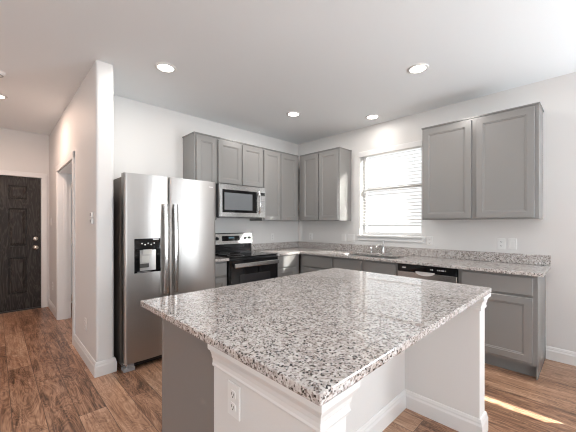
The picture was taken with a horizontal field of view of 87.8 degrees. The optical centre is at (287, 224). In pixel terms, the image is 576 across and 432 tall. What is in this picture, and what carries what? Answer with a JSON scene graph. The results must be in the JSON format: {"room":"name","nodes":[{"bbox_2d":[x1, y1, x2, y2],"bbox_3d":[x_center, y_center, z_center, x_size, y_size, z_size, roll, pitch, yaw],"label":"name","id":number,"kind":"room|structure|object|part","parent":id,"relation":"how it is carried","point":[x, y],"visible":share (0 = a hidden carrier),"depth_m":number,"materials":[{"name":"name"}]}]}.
{"room":"kitchen","nodes":[
{"label":"kitchen","id":0,"kind":"room"},
{"bbox_2d":[0,128,71,306],"bbox_3d":[-4.386,-0.061,4.341,8.260,2.743,0.120,0,0,-44],"label":"wall","id":1,"kind":"structure","parent":0,"point":[21,151],"depth_m":4.62,"materials":[{"name":"white paint"}]},
{"bbox_2d":[0,175,40,311],"bbox_3d":[-4.231,0.278,4.413,0.912,2.025,0.115,0,0,-44],"label":"door","id":2,"kind":"structure","parent":1,"relation":"in","point":[20,197],"depth_m":4.57,"materials":[{"name":"brown wood"}]},
{"bbox_2d":[0,306,40,313],"bbox_3d":[-4.275,1.301,4.456,0.955,0.018,0.115,0,0,-44],"label":"trim","id":3,"kind":"structure","parent":1,"relation":"attached to","point":[40,306],"depth_m":4.57,"materials":[{"name":"black wood"}]},
{"bbox_2d":[0,170,46,307],"bbox_3d":[-4.267,0.250,4.445,1.075,2.120,0.138,0,0,-44],"label":"trim","id":4,"kind":"structure","parent":1,"relation":"attached to","point":[43,177],"depth_m":4.74,"materials":[{"name":"white paint"}]},
{"bbox_2d":[49,60,113,361],"bbox_3d":[-2.695,-0.060,3.744,0.140,2.743,3.100,0,0,-44],"label":"wall","id":5,"kind":"structure","parent":0,"point":[85,127],"depth_m":2.71,"materials":[{"name":"white paint"}]},
{"bbox_2d":[48,299,55,317],"bbox_3d":[-3.531,1.247,4.489,0.016,0.126,0.870,0,0,-44],"label":"baseboard","id":6,"kind":"structure","parent":5,"relation":"attached to","point":[51,306],"depth_m":4.46,"materials":[{"name":"white paint"}]},
{"bbox_2d":[56,151,74,345],"bbox_3d":[-2.726,0.253,3.764,0.158,2.117,1.284,0,0,-44],"label":"trim","id":7,"kind":"structure","parent":5,"relation":"attached to","point":[64,170],"depth_m":4.13,"materials":[{"name":"white paint"}]},
{"bbox_2d":[90,212,92,223],"bbox_3d":[-1.757,-0.062,2.675,0.017,0.104,0.060,0,0,-44],"label":"light switch","id":8,"kind":"object","parent":5,"relation":"attached to","point":[91,213],"visible":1,"depth_m":2.66,"materials":[{"name":"white plastic"}]},
{"bbox_2d":[74,334,116,377],"bbox_3d":[-1.934,1.251,2.971,0.172,0.126,0.958,0,0,-44],"label":"baseboard","id":9,"kind":"structure","parent":5,"relation":"attached to","point":[107,366],"depth_m":2.67,"materials":[{"name":"white paint"}]},
{"bbox_2d":[113,95,297,252],"bbox_3d":[-0.910,-0.061,4.359,3.270,2.743,0.120,0,0,-44],"label":"wall","id":10,"kind":"structure","parent":0,"point":[147,138],"depth_m":3.70,"materials":[{"name":"white paint"}]},
{"bbox_2d":[182,131,216,219],"bbox_3d":[-1.129,-0.595,3.830,0.314,1.069,0.328,0,0,-44],"label":"upper cabinet","id":11,"kind":"object","parent":10,"relation":"attached to","point":[199,149],"visible":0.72,"depth_m":3.72,"materials":[{"name":"grey paint"}]},
{"bbox_3d":[-1.133,-1.123,3.833,0.314,0.014,0.317,0,0,-44],"label":"moulding","id":12,"kind":"part","parent":11,"relation":"part of","materials":[{"name":"grey paint"}]},
{"bbox_3d":[-1.034,-0.588,3.738,0.305,1.055,0.018,0,0,-44],"label":"frame","id":13,"kind":"part","parent":11,"relation":"part of","materials":[{"name":"grey paint"}]},
{"bbox_3d":[-1.014,-0.583,3.728,0.275,1.021,0.022,0,0,-44],"label":"door","id":14,"kind":"part","parent":11,"relation":"part of","materials":[{"name":"grey paint"}]},
{"bbox_2d":[216,137,262,187],"bbox_3d":[-0.746,-0.831,4.205,0.758,0.599,0.328,0,0,-44],"label":"upper cabinet","id":15,"kind":"object","parent":10,"relation":"attached to","point":[238,163],"visible":0.82,"depth_m":4.06,"materials":[{"name":"grey paint"}]},
{"bbox_3d":[-0.767,-0.818,3.970,0.362,0.551,0.022,0,0,-44],"label":"door","id":16,"kind":"part","parent":15,"relation":"part of","materials":[{"name":"grey paint"}]},
{"bbox_3d":[-0.750,-1.123,4.208,0.758,0.014,0.317,0,0,-44],"label":"moulding","id":17,"kind":"part","parent":15,"relation":"part of","materials":[{"name":"grey paint"}]},
{"bbox_2d":[216,183,264,217],"bbox_3d":[-0.710,-0.311,4.145,0.760,0.432,0.456,0,0,-44],"label":"microwave","id":18,"kind":"object","parent":15,"relation":"attached to","point":[232,201],"visible":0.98,"depth_m":3.97,"materials":[{"name":"silver metal"}]},
{"bbox_3d":[-0.395,-0.312,4.181,0.024,0.325,0.066,0,0,-44],"label":"door handle","id":19,"kind":"part","parent":18,"relation":"part of","materials":[{"name":"silver metal"}]},
{"bbox_3d":[-0.366,-0.315,4.263,0.100,0.422,0.025,0,0,-44],"label":"control panel","id":20,"kind":"part","parent":18,"relation":"part of","materials":[{"name":"silver metal"}]},
{"bbox_3d":[-0.502,-0.819,4.230,0.355,0.551,0.022,0,0,-44],"label":"door","id":21,"kind":"part","parent":15,"relation":"part of","materials":[{"name":"grey paint"}]},
{"bbox_2d":[250,148,298,220],"bbox_3d":[-0.203,-0.597,4.737,0.762,1.069,0.328,0,0,-44],"label":"upper cabinet","id":22,"kind":"object","parent":10,"relation":"attached to","point":[280,169],"visible":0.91,"depth_m":4.59,"materials":[{"name":"grey paint"}]},
{"bbox_3d":[-0.236,-0.585,4.492,0.326,1.021,0.022,0,0,-44],"label":"door","id":23,"kind":"part","parent":22,"relation":"part of","materials":[{"name":"grey paint"}]},
{"bbox_3d":[-0.207,-1.125,4.740,0.762,0.014,0.317,0,0,-44],"label":"moulding","id":24,"kind":"part","parent":22,"relation":"part of","materials":[{"name":"grey paint"}]},
{"bbox_3d":[0.017,-0.585,4.739,0.353,1.021,0.022,0,0,-44],"label":"door","id":25,"kind":"part","parent":22,"relation":"part of","materials":[{"name":"grey paint"}]},
{"bbox_2d":[0,0,575,144],"bbox_3d":[-0.879,-1.484,0.760,8.260,0.120,10.140,0,0,-44],"label":"ceiling","id":26,"kind":"structure","parent":0,"point":[246,65],"depth_m":2.54,"materials":[{"name":"white paint"}]},
{"bbox_2d":[0,70,5,77],"bbox_3d":[-2.718,-1.412,2.794,0.132,0.034,0.132,0,0,-44],"label":"smoke detector","id":27,"kind":"object","parent":26,"relation":"attached to","point":[2,74],"visible":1,"depth_m":2.80,"materials":[{"name":"white plastic"}]},
{"bbox_2d":[155,62,175,72],"bbox_3d":[-1.110,-1.424,2.717,0.184,0.010,0.184,0,0,-44],"label":"recessed light","id":28,"kind":"object","parent":26,"relation":"in","point":[164,67],"visible":1,"depth_m":2.71,"materials":[{"name":"white paint"}]},
{"bbox_2d":[286,111,300,116],"bbox_3d":[0.071,-1.427,3.864,0.184,0.010,0.184,0,0,-44],"label":"recessed light","id":29,"kind":"object","parent":26,"relation":"in","point":[292,113],"visible":1,"depth_m":3.86,"materials":[{"name":"white paint"}]},
{"bbox_2d":[365,114,379,119],"bbox_3d":[1.119,-1.427,3.965,0.184,0.010,0.184,0,0,-44],"label":"recessed light","id":30,"kind":"object","parent":26,"relation":"in","point":[372,116],"visible":1,"depth_m":3.94,"materials":[{"name":"white paint"}]},
{"bbox_2d":[407,63,428,73],"bbox_3d":[1.187,-1.424,2.735,0.184,0.010,0.184,0,0,-44],"label":"recessed light","id":31,"kind":"object","parent":26,"relation":"in","point":[418,68],"visible":1,"depth_m":2.73,"materials":[{"name":"white paint"}]},
{"bbox_2d":[0,303,575,431],"bbox_3d":[-0.936,1.369,0.711,8.100,0.100,10.140,0,0,-44],"label":"floor","id":32,"kind":"structure","parent":0,"point":[46,385],"depth_m":2.34,"materials":[{"name":"brown wood"}]},
{"bbox_2d":[113,172,214,372],"bbox_3d":[-1.361,0.424,3.206,0.915,1.778,0.838,0,0,-44],"label":"refrigerator","id":33,"kind":"object","parent":32,"relation":"on","point":[164,227],"visible":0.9,"depth_m":2.82,"materials":[{"name":"grey metal"}]},
{"bbox_3d":[-1.324,0.388,2.799,0.399,1.703,0.086,0,0,-44],"label":"freezer door","id":34,"kind":"part","parent":33,"relation":"part of","materials":[{"name":"silver metal"}]},
{"bbox_3d":[-1.164,0.226,2.862,0.038,0.855,0.073,0,0,-44],"label":"handle","id":35,"kind":"part","parent":33,"relation":"part of","materials":[{"name":"silver metal"}]},
{"bbox_3d":[-1.098,0.226,2.928,0.038,0.855,0.073,0,0,-44],"label":"handle","id":36,"kind":"part","parent":33,"relation":"part of","materials":[{"name":"silver metal"}]},
{"bbox_3d":[-0.995,0.387,3.122,0.509,1.703,0.086,0,0,-44],"label":"fridge door","id":37,"kind":"part","parent":33,"relation":"part of","materials":[{"name":"silver metal"}]},
{"bbox_2d":[215,261,226,287],"bbox_3d":[-1.029,0.870,3.725,0.250,0.883,0.623,0,0,-44],"label":"base cabinet","id":38,"kind":"object","parent":32,"relation":"on","point":[220,267],"visible":0.18,"depth_m":3.53,"materials":[{"name":"grey paint"}]},
{"bbox_3d":[-0.833,0.818,3.526,0.250,0.778,0.018,0,0,-44],"label":"frame","id":39,"kind":"part","parent":38,"relation":"part of","materials":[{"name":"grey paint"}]},
{"bbox_3d":[-0.816,0.527,3.514,0.218,0.154,0.019,0,0,-44],"label":"drawer","id":40,"kind":"part","parent":38,"relation":"part of","materials":[{"name":"grey paint"}]},
{"bbox_3d":[-0.815,0.901,3.514,0.218,0.553,0.022,0,0,-44],"label":"door","id":41,"kind":"part","parent":38,"relation":"part of","materials":[{"name":"grey paint"}]},
{"bbox_2d":[215,256,228,261],"bbox_3d":[-1.021,0.361,3.714,0.262,0.133,0.648,0,0,-44],"label":"countertop","id":42,"kind":"structure","parent":38,"relation":"on","point":[217,259],"depth_m":3.54,"materials":[{"name":"stone"}]},
{"bbox_2d":[215,232,278,285],"bbox_3d":[-0.618,0.713,4.045,0.768,1.195,0.702,0,0,-44],"label":"range","id":43,"kind":"object","parent":32,"relation":"on","point":[247,265],"visible":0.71,"depth_m":3.94,"materials":[{"name":"black metal"}]},
{"bbox_3d":[-0.812,0.190,4.264,0.295,0.070,0.019,0,0,-44],"label":"display panel","id":44,"kind":"part","parent":43,"relation":"part of","materials":[{"name":"black glass"}]},
{"bbox_2d":[215,251,277,258],"bbox_3d":[-0.617,0.397,4.043,0.768,0.017,0.575,0,0,-44],"label":"cooktop","id":45,"kind":"object","parent":43,"relation":"in","point":[231,254],"depth_m":3.94,"materials":[{"name":"black glass"}]},
{"bbox_3d":[-0.419,0.754,3.842,0.760,0.665,0.027,0,0,-44],"label":"oven door","id":46,"kind":"part","parent":43,"relation":"part of","materials":[{"name":"black glass"}]},
{"bbox_3d":[-0.391,0.490,3.813,0.708,0.053,0.054,0,0,-44],"label":"oven handle","id":47,"kind":"part","parent":43,"relation":"part of","materials":[{"name":"silver metal"}]},
{"bbox_2d":[278,254,298,276],"bbox_3d":[-0.211,0.868,4.527,0.476,0.883,0.623,0,0,-44],"label":"base cabinet","id":48,"kind":"object","parent":32,"relation":"on","point":[288,265],"visible":0.25,"depth_m":4.31,"materials":[{"name":"grey paint"}]},
{"bbox_3d":[-0.025,0.525,4.290,0.360,0.154,0.019,0,0,-44],"label":"drawer","id":49,"kind":"part","parent":48,"relation":"part of","materials":[{"name":"grey paint"}]},
{"bbox_3d":[-0.023,0.899,4.290,0.360,0.553,0.022,0,0,-44],"label":"door","id":50,"kind":"part","parent":48,"relation":"part of","materials":[{"name":"grey paint"}]},
{"bbox_2d":[301,254,333,272],"bbox_3d":[0.610,0.868,4.473,0.623,0.883,0.605,0,0,-44],"label":"base cabinet","id":51,"kind":"object","parent":32,"relation":"on","point":[309,263],"visible":0.22,"depth_m":4.27,"materials":[{"name":"grey paint"}]},
{"bbox_3d":[0.406,0.899,4.252,0.022,0.553,0.545,0,0,-44],"label":"door","id":52,"kind":"part","parent":51,"relation":"part of","materials":[{"name":"grey paint"}]},
{"bbox_3d":[0.407,0.525,4.253,0.019,0.154,0.545,0,0,-44],"label":"drawer","id":53,"kind":"part","parent":51,"relation":"part of","materials":[{"name":"grey paint"}]},
{"bbox_2d":[162,293,490,431],"bbox_3d":[0.266,0.876,1.754,1.706,0.882,1.212,0,0,-44],"label":"kitchen island","id":54,"kind":"object","parent":32,"relation":"on","point":[440,377],"visible":0.4,"depth_m":1.63,"materials":[{"name":"grey paint"}]},
{"bbox_3d":[-0.139,0.822,2.164,1.525,0.777,0.019,0,0,-44],"label":"frame","id":55,"kind":"part","parent":54,"relation":"part of","materials":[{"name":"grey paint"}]},
{"bbox_3d":[-0.457,0.876,1.411,0.014,0.882,0.648,0,0,-44],"label":"panel","id":56,"kind":"part","parent":54,"relation":"part of","materials":[{"name":"grey paint"}]},
{"bbox_2d":[228,380,239,421],"bbox_3d":[-0.187,0.602,1.028,0.008,0.116,0.072,0,0,-44],"label":"wall outlet","id":57,"kind":"object","parent":54,"relation":"attached to","point":[233,389],"visible":1,"depth_m":1.02,"materials":[{"name":"white plastic"}]},
{"bbox_2d":[230,389,235,399],"bbox_3d":[-0.189,0.581,1.027,0.002,0.027,0.034,0,0,-44],"label":"receptacle","id":58,"kind":"object","parent":57,"relation":"attached to","point":[232,391],"depth_m":1.03,"materials":[{"name":"grey plastic"}]},
{"bbox_2d":[230,402,235,411],"bbox_3d":[-0.189,0.623,1.027,0.002,0.027,0.034,0,0,-44],"label":"receptacle","id":59,"kind":"object","parent":57,"relation":"attached to","point":[232,404],"depth_m":1.03,"materials":[{"name":"grey plastic"}]},
{"bbox_3d":[-0.047,0.483,0.976,0.171,0.092,0.542,0,0,-44],"label":"cap moulding","id":60,"kind":"part","parent":54,"relation":"part of","materials":[{"name":"white paint"}]},
{"bbox_2d":[141,268,490,405],"bbox_3d":[0.259,0.418,1.759,1.721,0.031,1.236,0,0,-44],"label":"island countertop","id":61,"kind":"structure","parent":54,"relation":"on","point":[315,334],"depth_m":1.28,"materials":[{"name":"stone"}]},
{"bbox_3d":[0.315,0.876,1.704,1.419,0.882,0.078,0,0,-44],"label":"panel","id":62,"kind":"part","parent":54,"relation":"part of","materials":[{"name":"white paint"}]},
{"bbox_3d":[0.485,1.254,1.531,1.684,0.126,0.564,0,0,-44],"label":"baseboard","id":63,"kind":"part","parent":54,"relation":"part of","materials":[{"name":"white paint"}]},
{"bbox_3d":[1.037,0.480,2.062,0.171,0.092,0.575,0,0,-44],"label":"cap moulding","id":64,"kind":"part","parent":54,"relation":"part of","materials":[{"name":"white paint"}]},
{"bbox_2d":[334,254,397,275],"bbox_3d":[1.139,0.870,3.934,0.623,0.883,0.902,0,0,-44],"label":"base cabinet","id":65,"kind":"object","parent":32,"relation":"on","point":[389,268],"visible":0.15,"depth_m":3.67,"materials":[{"name":"grey paint"}]},
{"bbox_3d":[0.770,0.526,3.882,0.019,0.154,0.422,0,0,-44],"label":"drawer","id":66,"kind":"part","parent":65,"relation":"part of","materials":[{"name":"grey paint"}]},
{"bbox_3d":[1.086,0.527,3.560,0.019,0.154,0.410,0,0,-44],"label":"drawer","id":67,"kind":"part","parent":65,"relation":"part of","materials":[{"name":"grey paint"}]},
{"bbox_2d":[398,263,458,282],"bbox_3d":[1.656,0.875,3.373,0.610,0.876,0.610,0,0,-44],"label":"dishwasher","id":68,"kind":"object","parent":32,"relation":"on","point":[451,275],"visible":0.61,"depth_m":3.14,"materials":[{"name":"black plastic"}]},
{"bbox_3d":[1.446,0.521,3.164,0.020,0.039,0.190,0,0,-44],"label":"pocket handle","id":69,"kind":"part","parent":68,"relation":"part of","materials":[{"name":"silver metal"}]},
{"bbox_3d":[1.464,0.861,3.184,0.036,0.695,0.610,0,0,-44],"label":"door","id":70,"kind":"part","parent":68,"relation":"part of","materials":[{"name":"silver metal"}]},
{"bbox_3d":[1.465,0.473,3.184,0.034,0.073,0.610,0,0,-44],"label":"control panel","id":71,"kind":"part","parent":68,"relation":"part of","materials":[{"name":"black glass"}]},
{"bbox_2d":[458,269,545,379],"bbox_3d":[2.105,0.872,2.948,0.623,0.883,0.606,0,0,-44],"label":"base cabinet","id":72,"kind":"object","parent":32,"relation":"on","point":[515,311],"visible":0.57,"depth_m":2.66,"materials":[{"name":"grey paint"}]},
{"bbox_2d":[251,241,550,276],"bbox_3d":[0.984,0.361,3.751,1.099,0.133,3.402,0,0,-44],"label":"countertop","id":73,"kind":"structure","parent":72,"relation":"on","point":[497,262],"depth_m":3.46,"materials":[{"name":"stone"}]},
{"bbox_2d":[354,255,397,258],"bbox_3d":[1.113,0.523,3.908,0.417,0.183,0.802,0,0,-44],"label":"sink","id":74,"kind":"object","parent":73,"relation":"in","point":[354,255],"visible":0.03,"depth_m":4.09,"materials":[{"name":"silver metal"}]},
{"bbox_2d":[375,240,388,253],"bbox_3d":[1.239,0.303,4.031,0.225,0.184,0.200,0,0,-44],"label":"faucet","id":75,"kind":"object","parent":73,"relation":"on","point":[378,245],"visible":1,"depth_m":4.07,"materials":[{"name":"silver metal"}]},
{"bbox_3d":[1.890,0.529,2.739,0.019,0.154,0.547,0,0,-44],"label":"drawer","id":76,"kind":"part","parent":72,"relation":"part of","materials":[{"name":"grey paint"}]},
{"bbox_3d":[1.889,0.903,2.739,0.022,0.553,0.547,0,0,-44],"label":"door","id":77,"kind":"part","parent":72,"relation":"part of","materials":[{"name":"grey paint"}]},
{"bbox_3d":[2.322,0.873,2.745,0.598,0.883,0.012,0,0,-44],"label":"panel","id":78,"kind":"part","parent":72,"relation":"part of","materials":[{"name":"grey paint"}]},
{"bbox_2d":[298,72,575,351],"bbox_3d":[2.902,-0.007,2.692,0.160,2.843,7.600,0,0,-44],"label":"wall","id":79,"kind":"structure","parent":0,"point":[554,235],"depth_m":3.07,"materials":[{"name":"white paint"}]},
{"bbox_2d":[300,147,351,220],"bbox_3d":[0.576,-0.597,4.715,0.328,1.069,0.792,0,0,-44],"label":"upper cabinet","id":80,"kind":"object","parent":79,"relation":"attached to","point":[325,175],"visible":1,"depth_m":4.52,"materials":[{"name":"grey paint"}]},
{"bbox_3d":[0.352,-0.585,4.725,0.022,1.021,0.333,0,0,-44],"label":"door","id":81,"kind":"part","parent":80,"relation":"part of","materials":[{"name":"grey paint"}]},
{"bbox_3d":[0.579,-1.125,4.718,0.317,0.014,0.792,0,0,-44],"label":"moulding","id":82,"kind":"part","parent":80,"relation":"part of","materials":[{"name":"grey paint"}]},
{"bbox_3d":[0.604,-0.585,4.468,0.022,1.021,0.352,0,0,-44],"label":"door","id":83,"kind":"part","parent":80,"relation":"part of","materials":[{"name":"grey paint"}]},
{"bbox_2d":[348,234,354,241],"bbox_3d":[0.964,0.198,4.548,0.008,0.116,0.118,0,0,-44],"label":"light switch","id":84,"kind":"object","parent":79,"relation":"attached to","point":[351,237],"visible":1,"depth_m":4.55,"materials":[{"name":"white plastic"}]},
{"bbox_2d":[357,147,424,242],"bbox_3d":[1.428,-0.419,4.164,0.184,1.290,0.968,0,0,-44],"label":"window","id":85,"kind":"structure","parent":79,"relation":"in","point":[371,236],"depth_m":4.21,"materials":[{"name":"white paint"}]},
{"bbox_2d":[359,140,421,225],"bbox_3d":[1.402,-0.529,4.149,0.087,1.090,0.921,0,0,-44],"label":"window blind","id":86,"kind":"object","parent":85,"relation":"attached to","point":[415,144],"visible":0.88,"depth_m":4.10,"materials":[{"name":"white paint"}]},
{"bbox_3d":[1.417,0.007,4.158,0.048,0.018,0.879,0,0,-44],"label":"rail","id":87,"kind":"part","parent":86,"relation":"part of","materials":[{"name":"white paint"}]},
{"bbox_3d":[1.408,0.187,4.146,0.128,0.078,0.968,0,0,-44],"label":"sill","id":88,"kind":"part","parent":85,"relation":"part of","materials":[{"name":"white paint"}]},
{"bbox_2d":[251,241,550,265],"bbox_3d":[0.984,0.345,3.751,1.098,0.102,3.402,0,0,-44],"label":"backsplash","id":89,"kind":"structure","parent":79,"relation":"attached to","point":[533,259],"depth_m":3.73,"materials":[{"name":"stone"}]},
{"bbox_2d":[427,236,432,245],"bbox_3d":[1.765,0.200,3.731,0.008,0.116,0.072,0,0,-44],"label":"wall outlet","id":90,"kind":"object","parent":79,"relation":"attached to","point":[429,238],"visible":1,"depth_m":3.72,"materials":[{"name":"white plastic"}]},
{"bbox_2d":[421,102,543,219],"bbox_3d":[2.039,-0.594,3.223,0.328,1.069,1.066,0,0,-44],"label":"upper cabinet","id":91,"kind":"object","parent":79,"relation":"attached to","point":[489,166],"visible":1,"depth_m":3.04,"materials":[{"name":"grey paint"}]},
{"bbox_3d":[1.745,-0.582,3.304,0.022,1.021,0.494,0,0,-44],"label":"door","id":92,"kind":"part","parent":91,"relation":"part of","materials":[{"name":"grey paint"}]},
{"bbox_3d":[2.043,-1.121,3.225,0.317,0.014,1.066,0,0,-44],"label":"moulding","id":93,"kind":"part","parent":91,"relation":"part of","materials":[{"name":"grey paint"}]},
{"bbox_3d":[2.111,-0.581,2.930,0.022,1.021,0.470,0,0,-44],"label":"door","id":94,"kind":"part","parent":91,"relation":"part of","materials":[{"name":"grey paint"}]},
{"bbox_2d":[497,238,504,248],"bbox_3d":[2.282,0.201,3.204,0.008,0.116,0.072,0,0,-44],"label":"wall outlet","id":95,"kind":"object","parent":79,"relation":"attached to","point":[500,241],"visible":1,"depth_m":3.20,"materials":[{"name":"white plastic"}]},
{"bbox_2d":[508,239,516,249],"bbox_3d":[2.350,0.201,3.134,0.008,0.116,0.072,0,0,-44],"label":"light switch","id":96,"kind":"object","parent":79,"relation":"attached to","point":[512,243],"visible":1,"depth_m":3.13,"materials":[{"name":"white plastic"}]},
{"bbox_2d":[546,346,575,365],"bbox_3d":[3.965,1.254,1.486,0.016,0.126,4.085,0,0,-44],"label":"baseboard","id":97,"kind":"structure","parent":79,"relation":"attached to","point":[552,353],"depth_m":2.86,"materials":[{"name":"white paint"}]}
]}

